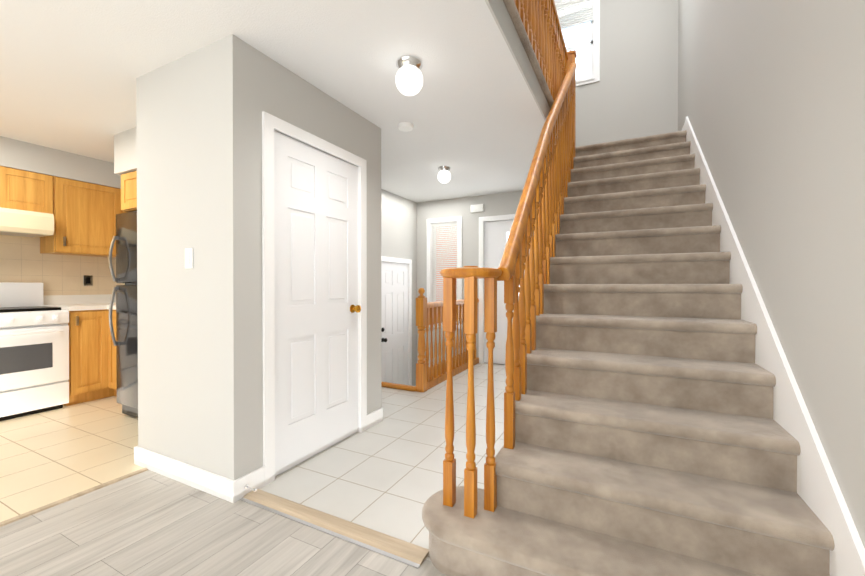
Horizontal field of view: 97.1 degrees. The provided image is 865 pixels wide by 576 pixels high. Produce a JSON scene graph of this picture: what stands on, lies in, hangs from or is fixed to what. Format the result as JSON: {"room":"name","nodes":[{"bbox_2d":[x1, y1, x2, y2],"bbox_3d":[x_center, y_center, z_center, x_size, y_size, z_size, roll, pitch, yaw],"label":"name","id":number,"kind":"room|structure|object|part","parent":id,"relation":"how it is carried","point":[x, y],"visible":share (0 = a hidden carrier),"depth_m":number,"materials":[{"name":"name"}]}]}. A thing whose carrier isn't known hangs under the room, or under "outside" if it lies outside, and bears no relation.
{"room":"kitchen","nodes":[
{"label":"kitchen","id":0,"kind":"room"},
{"bbox_2d":[0,136,63,177],"bbox_3d":[-4.526,-1.195,2.257,0.330,0.258,5.150,0,0,27],"label":"wall","id":1,"kind":"structure","parent":0,"point":[22,155],"depth_m":3.52,"materials":[{"name":"grey paint"}]},
{"bbox_2d":[44,294,115,305],"bbox_3d":[-3.701,0.120,4.221,0.019,0.095,0.914,0,0,27],"label":"backsplash","id":2,"kind":"structure","parent":0,"relation":"attached to","point":[49,300],"depth_m":4.03,"materials":[{"name":"beige tile"}]},
{"bbox_2d":[64,127,136,188],"bbox_3d":[-2.448,-1.164,3.622,2.129,0.337,0.830,0,0,27],"label":"wall","id":3,"kind":"structure","parent":0,"point":[77,167],"depth_m":3.77,"materials":[{"name":"grey paint"}]},
{"bbox_2d":[136,34,253,479],"bbox_3d":[-1.428,-0.104,2.262,0.930,2.440,0.120,0,0,27],"label":"wall","id":4,"kind":"structure","parent":0,"point":[194,116],"depth_m":2.13,"materials":[{"name":"grey paint"}]},
{"bbox_2d":[134,446,238,502],"bbox_3d":[-1.453,1.062,2.206,0.946,0.108,0.016,0,0,27],"label":"baseboard","id":5,"kind":"structure","parent":4,"relation":"attached to","point":[226,489],"depth_m":2.16,"materials":[{"name":"white wood"}]},
{"bbox_2d":[185,248,192,268],"bbox_3d":[-1.382,-0.168,2.165,0.072,0.116,0.010,0,0,27],"label":"light switch","id":6,"kind":"object","parent":4,"relation":"attached to","point":[188,258],"visible":1,"depth_m":2.16,"materials":[{"name":"white plastic"}]},
{"bbox_2d":[244,485,256,491],"bbox_3d":[-0.965,1.068,2.034,0.077,0.024,0.024,0,0,27],"label":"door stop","id":7,"kind":"object","parent":4,"relation":"attached to","point":[250,488],"visible":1,"depth_m":2.03,"materials":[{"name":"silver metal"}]},
{"bbox_2d":[0,470,445,575],"bbox_3d":[-1.038,1.157,-0.151,3.545,0.050,4.000,0,0,27],"label":"floor","id":8,"kind":"structure","parent":0,"point":[148,523],"depth_m":1.69,"materials":[{"name":"grey wood"}]},
{"bbox_2d":[240,489,428,567],"bbox_3d":[-0.512,1.113,1.817,1.075,0.013,0.105,0,0,27],"label":"threshold strip","id":9,"kind":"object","parent":8,"relation":"on","point":[407,553],"depth_m":1.76,"materials":[{"name":"beige wood"}]},
{"bbox_2d":[0,363,506,560],"bbox_3d":[-1.337,1.141,2.257,6.265,0.050,8.020,0,0,27],"label":"floor","id":10,"kind":"structure","parent":0,"point":[385,476],"depth_m":2.50,"materials":[{"name":"white tile"}]},
{"bbox_2d":[0,282,68,420],"bbox_3d":[-3.772,0.529,3.315,0.662,1.160,0.760,0,0,27],"label":"range","id":11,"kind":"object","parent":10,"relation":"on","point":[34,354],"visible":0.98,"depth_m":3.34,"materials":[{"name":"white metal"}]},
{"bbox_2d":[0,468,147,526],"bbox_3d":[-2.645,1.123,0.612,0.040,0.008,3.900,0,0,27],"label":"transition piece","id":12,"kind":"object","parent":10,"relation":"on","point":[40,509],"visible":1,"depth_m":2.01,"materials":[{"name":"beige wood"}]},
{"bbox_2d":[47,306,107,405],"bbox_3d":[-3.548,0.658,3.805,0.673,0.895,0.306,0,0,27],"label":"base cabinet","id":13,"kind":"object","parent":10,"relation":"on","point":[92,363],"depth_m":3.66,"materials":[{"name":"brown wood"}]},
{"bbox_2d":[48,302,115,309],"bbox_3d":[-3.430,0.189,4.083,0.628,0.040,0.914,0,0,27],"label":"countertop","id":14,"kind":"structure","parent":13,"relation":"on","point":[67,305],"depth_m":3.73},
{"bbox_2d":[104,306,116,397],"bbox_3d":[-2.811,0.657,3.908,0.695,0.895,0.668,0,0,27],"label":"base cabinet","id":15,"kind":"object","parent":10,"relation":"on","point":[110,375],"depth_m":3.79,"materials":[{"name":"brown wood"}]},
{"bbox_2d":[108,211,137,417],"bbox_3d":[-2.251,0.236,3.424,0.720,1.745,0.802,0,0,27],"label":"fridge","id":16,"kind":"object","parent":10,"relation":"on","point":[125,342],"visible":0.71,"depth_m":3.21,"materials":[{"name":"black"}]},
{"bbox_2d":[416,288,478,391],"bbox_3d":[0.258,0.545,4.825,0.092,1.107,1.743,0,0,27],"label":"railing","id":17,"kind":"object","parent":10,"relation":"on","point":[427,315],"visible":0.75,"depth_m":4.37,"materials":[{"name":"brown wood"}]},
{"bbox_2d":[422,130,834,575],"bbox_3d":[1.236,-0.217,2.666,1.368,2.660,3.249,0,0,27],"label":"carpeted stairs","id":18,"kind":"structure","parent":10,"relation":"on","point":[653,437],"depth_m":1.67,"materials":[{"name":"beige carpet"}]},
{"bbox_2d":[440,0,576,518],"bbox_3d":[0.692,-0.819,2.660,0.289,3.485,3.506,0,0,27],"label":"stair railing","id":19,"kind":"object","parent":18,"relation":"on","point":[536,220],"visible":1,"depth_m":1.97,"materials":[{"name":"brown wood"}]},
{"bbox_3d":[0.661,-2.028,2.615,0.068,0.956,3.410,0,0,27],"label":"railing","id":20,"kind":"part","parent":19,"relation":"part of","materials":[{"name":"brown wood"}]},
{"bbox_2d":[0,0,544,202],"bbox_3d":[-1.453,-1.424,2.232,6.065,0.200,7.900,0,0,27],"label":"ceiling","id":21,"kind":"structure","parent":0,"point":[71,71],"depth_m":2.31,"materials":[{"name":"white paint"}]},
{"bbox_2d":[398,122,412,131],"bbox_3d":[-0.218,-1.311,3.118,0.128,0.036,0.128,0,0,27],"label":"smoke detector","id":22,"kind":"object","parent":21,"relation":"attached to","point":[405,126],"visible":1,"depth_m":3.08,"materials":[{"name":"white plastic"}]},
{"bbox_2d":[395,55,422,95],"bbox_3d":[-0.136,-1.231,2.246,0.164,0.186,0.164,0,0,27],"label":"ceiling light","id":23,"kind":"object","parent":21,"relation":"attached to","point":[409,79],"visible":1,"depth_m":2.19,"materials":[{"name":"white glass"}]},
{"bbox_2d":[438,166,450,182],"bbox_3d":[0.131,-1.250,4.243,0.150,0.174,0.150,0,0,27],"label":"ceiling light","id":24,"kind":"object","parent":21,"relation":"attached to","point":[444,175],"visible":1,"depth_m":4.19,"materials":[{"name":"white glass"}]},
{"bbox_2d":[253,47,381,469],"bbox_3d":[-0.761,-0.107,2.679,0.120,2.440,1.230,0,0,27],"label":"wall","id":25,"kind":"structure","parent":0,"point":[281,92],"depth_m":2.50,"materials":[{"name":"grey paint"}]},
{"bbox_2d":[262,111,366,485],"bbox_3d":[-0.782,0.060,2.596,0.118,2.108,0.944,0,0,27],"label":"door frame","id":26,"kind":"structure","parent":25,"relation":"attached to","point":[271,123],"depth_m":2.20,"materials":[{"name":"white wood"}]},
{"bbox_2d":[274,130,360,475],"bbox_3d":[-0.738,0.091,2.571,0.107,2.034,0.804,0,0,27],"label":"closet door","id":27,"kind":"structure","parent":25,"relation":"in","point":[317,308],"depth_m":2.53,"materials":[{"name":"white wood"}]},
{"bbox_2d":[381,189,416,385],"bbox_3d":[-0.927,0.188,4.865,0.120,3.060,2.750,0,0,27],"label":"wall","id":28,"kind":"structure","parent":0,"point":[398,226],"depth_m":5.67,"materials":[{"name":"grey paint"}]},
{"bbox_2d":[367,412,372,418],"bbox_3d":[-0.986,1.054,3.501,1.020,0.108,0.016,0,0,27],"label":"baseboard","id":29,"kind":"structure","parent":28,"relation":"attached to","point":[369,416],"depth_m":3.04,"materials":[{"name":"white wood"}]},
{"bbox_2d":[381,261,407,384],"bbox_3d":[-0.530,0.647,5.491,0.107,2.023,0.750,0,0,27],"label":"door","id":30,"kind":"structure","parent":28,"relation":"in","point":[394,322],"depth_m":5.50,"materials":[{"name":"white wood"}]},
{"bbox_2d":[381,256,411,385],"bbox_3d":[-0.576,0.615,5.514,0.118,2.098,0.894,0,0,27],"label":"door frame","id":31,"kind":"structure","parent":28,"relation":"attached to","point":[396,260],"depth_m":5.83,"materials":[{"name":"white wood"}]},
{"bbox_2d":[381,381,415,391],"bbox_3d":[-0.607,1.077,4.298,0.968,0.050,0.050,0,0,27],"label":"trim","id":32,"kind":"structure","parent":28,"relation":"attached to","point":[398,386],"depth_m":4.16,"materials":[{"name":"brown wood"}]},
{"bbox_2d":[485,0,549,120],"bbox_3d":[0.719,-1.407,2.679,0.012,0.160,3.570,0,0,27],"label":"fascia","id":33,"kind":"object","parent":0,"point":[501,17],"visible":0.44,"depth_m":2.23,"materials":[{"name":"grey paint"}]},
{"bbox_2d":[417,0,677,366],"bbox_3d":[1.282,-1.170,5.340,3.615,5.770,0.120,0,0,27],"label":"wall","id":34,"kind":"structure","parent":0,"point":[632,93],"depth_m":4.74,"materials":[{"name":"grey paint"}]},
{"bbox_2d":[427,216,461,328],"bbox_3d":[0.199,-0.234,5.881,0.590,1.680,0.149,0,0,27],"label":"window","id":35,"kind":"structure","parent":34,"relation":"in","point":[444,242],"depth_m":5.89,"materials":[{"name":"white"}]},
{"bbox_2d":[470,204,483,212],"bbox_3d":[0.652,-1.161,5.574,0.200,0.110,0.034,0,0,27],"label":"door chime","id":36,"kind":"object","parent":34,"relation":"attached to","point":[477,208],"visible":1,"depth_m":5.55,"materials":[{"name":"white plastic"}]},
{"bbox_2d":[479,214,514,362],"bbox_3d":[1.164,0.032,5.387,1.044,2.126,0.118,0,0,27],"label":"door frame","id":37,"kind":"structure","parent":34,"relation":"attached to","point":[482,220],"depth_m":5.55,"materials":[{"name":"white wood"}]},
{"bbox_2d":[484,220,529,363],"bbox_3d":[1.154,0.066,5.368,0.900,2.050,0.102,0,0,27],"label":"front door","id":38,"kind":"structure","parent":34,"relation":"in","point":[496,234],"depth_m":5.49,"materials":[{"name":"white wood"}]},
{"bbox_2d":[554,0,599,85],"bbox_3d":[1.740,-3.223,5.075,0.890,1.210,0.149,0,0,27],"label":"window","id":39,"kind":"structure","parent":34,"relation":"in","point":[579,20],"depth_m":5.00,"materials":[{"name":"white glass"}]},
{"bbox_2d":[678,0,864,547],"bbox_3d":[1.178,-1.425,0.903,0.233,5.200,8.121,0,0,27],"label":"wall","id":40,"kind":"structure","parent":0,"point":[771,99],"depth_m":1.40,"materials":[{"name":"grey paint"}]},
{"bbox_2d":[681,116,864,575],"bbox_3d":[1.111,-0.282,0.932,0.128,2.815,7.900,0,0,27],"label":"trim","id":41,"kind":"structure","parent":40,"relation":"attached to","point":[819,492],"depth_m":1.43,"materials":[{"name":"white wood"}]},
{"bbox_3d":[-2.072,-0.116,3.971,3.390,2.440,0.120,0,0,27],"label":"wall","id":42,"kind":"structure","parent":0,"visible":0},
{"bbox_2d":[121,171,136,211],"bbox_3d":[-2.189,-0.830,3.505,0.760,0.325,0.808,0,0,27],"label":"upper cabinet","id":43,"kind":"object","parent":42,"relation":"attached to","point":[128,192],"visible":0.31,"depth_m":3.26,"materials":[{"name":"brown wood"}]},
{"bbox_3d":[-4.726,-0.105,2.366,0.120,2.440,5.150,0,0,27],"label":"wall","id":44,"kind":"structure","parent":0,"visible":0},
{"bbox_2d":[0,166,7,207],"bbox_3d":[-4.012,-0.881,3.248,0.331,0.380,0.440,0,0,27],"label":"upper cabinet","id":45,"kind":"object","parent":44,"relation":"attached to","point":[3,170],"depth_m":3.36,"materials":[{"name":"brown wood"}]},
{"bbox_2d":[0,207,53,237],"bbox_3d":[-3.884,-0.588,3.357,0.463,0.202,0.685,0,0,27],"label":"range hood","id":46,"kind":"object","parent":45,"relation":"attached to","point":[21,223],"visible":1,"depth_m":3.41,"materials":[{"name":"beige metal"}]},
{"bbox_2d":[8,167,51,213],"bbox_3d":[-3.867,-0.883,3.532,0.331,0.380,0.438,0,0,27],"label":"upper cabinet","id":47,"kind":"object","parent":44,"relation":"attached to","point":[27,190],"depth_m":3.51,"materials":[{"name":"brown wood"}]},
{"bbox_2d":[0,235,124,294],"bbox_3d":[-4.172,-0.256,3.317,0.001,0.870,2.950,0,0,27],"label":"backsplash","id":48,"kind":"structure","parent":44,"relation":"attached to","point":[23,259],"depth_m":3.90,"materials":[{"name":"tile"}]},
{"bbox_2d":[83,275,92,285],"bbox_3d":[-3.738,-0.082,4.147,0.010,0.110,0.080,0,0,27],"label":"electrical outlet","id":49,"kind":"object","parent":48,"relation":"attached to","point":[87,280],"visible":1,"depth_m":4.15,"materials":[{"name":"black plastic"}]},
{"bbox_2d":[40,176,126,256],"bbox_3d":[-3.600,-0.711,3.995,0.388,0.730,0.618,0,0,27],"label":"upper cabinet","id":50,"kind":"object","parent":44,"relation":"attached to","point":[84,213],"depth_m":3.85,"materials":[{"name":"brown wood"}]},
{"bbox_3d":[-0.153,-1.389,1.569,3.145,0.300,7.900,0,0,27],"label":"floor","id":51,"kind":"structure","parent":0,"visible":0},
{"bbox_2d":[503,0,553,108],"bbox_3d":[0.686,-1.518,2.628,0.096,0.064,3.450,0,0,27],"label":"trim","id":52,"kind":"structure","parent":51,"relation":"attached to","point":[510,5],"depth_m":2.37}
]}

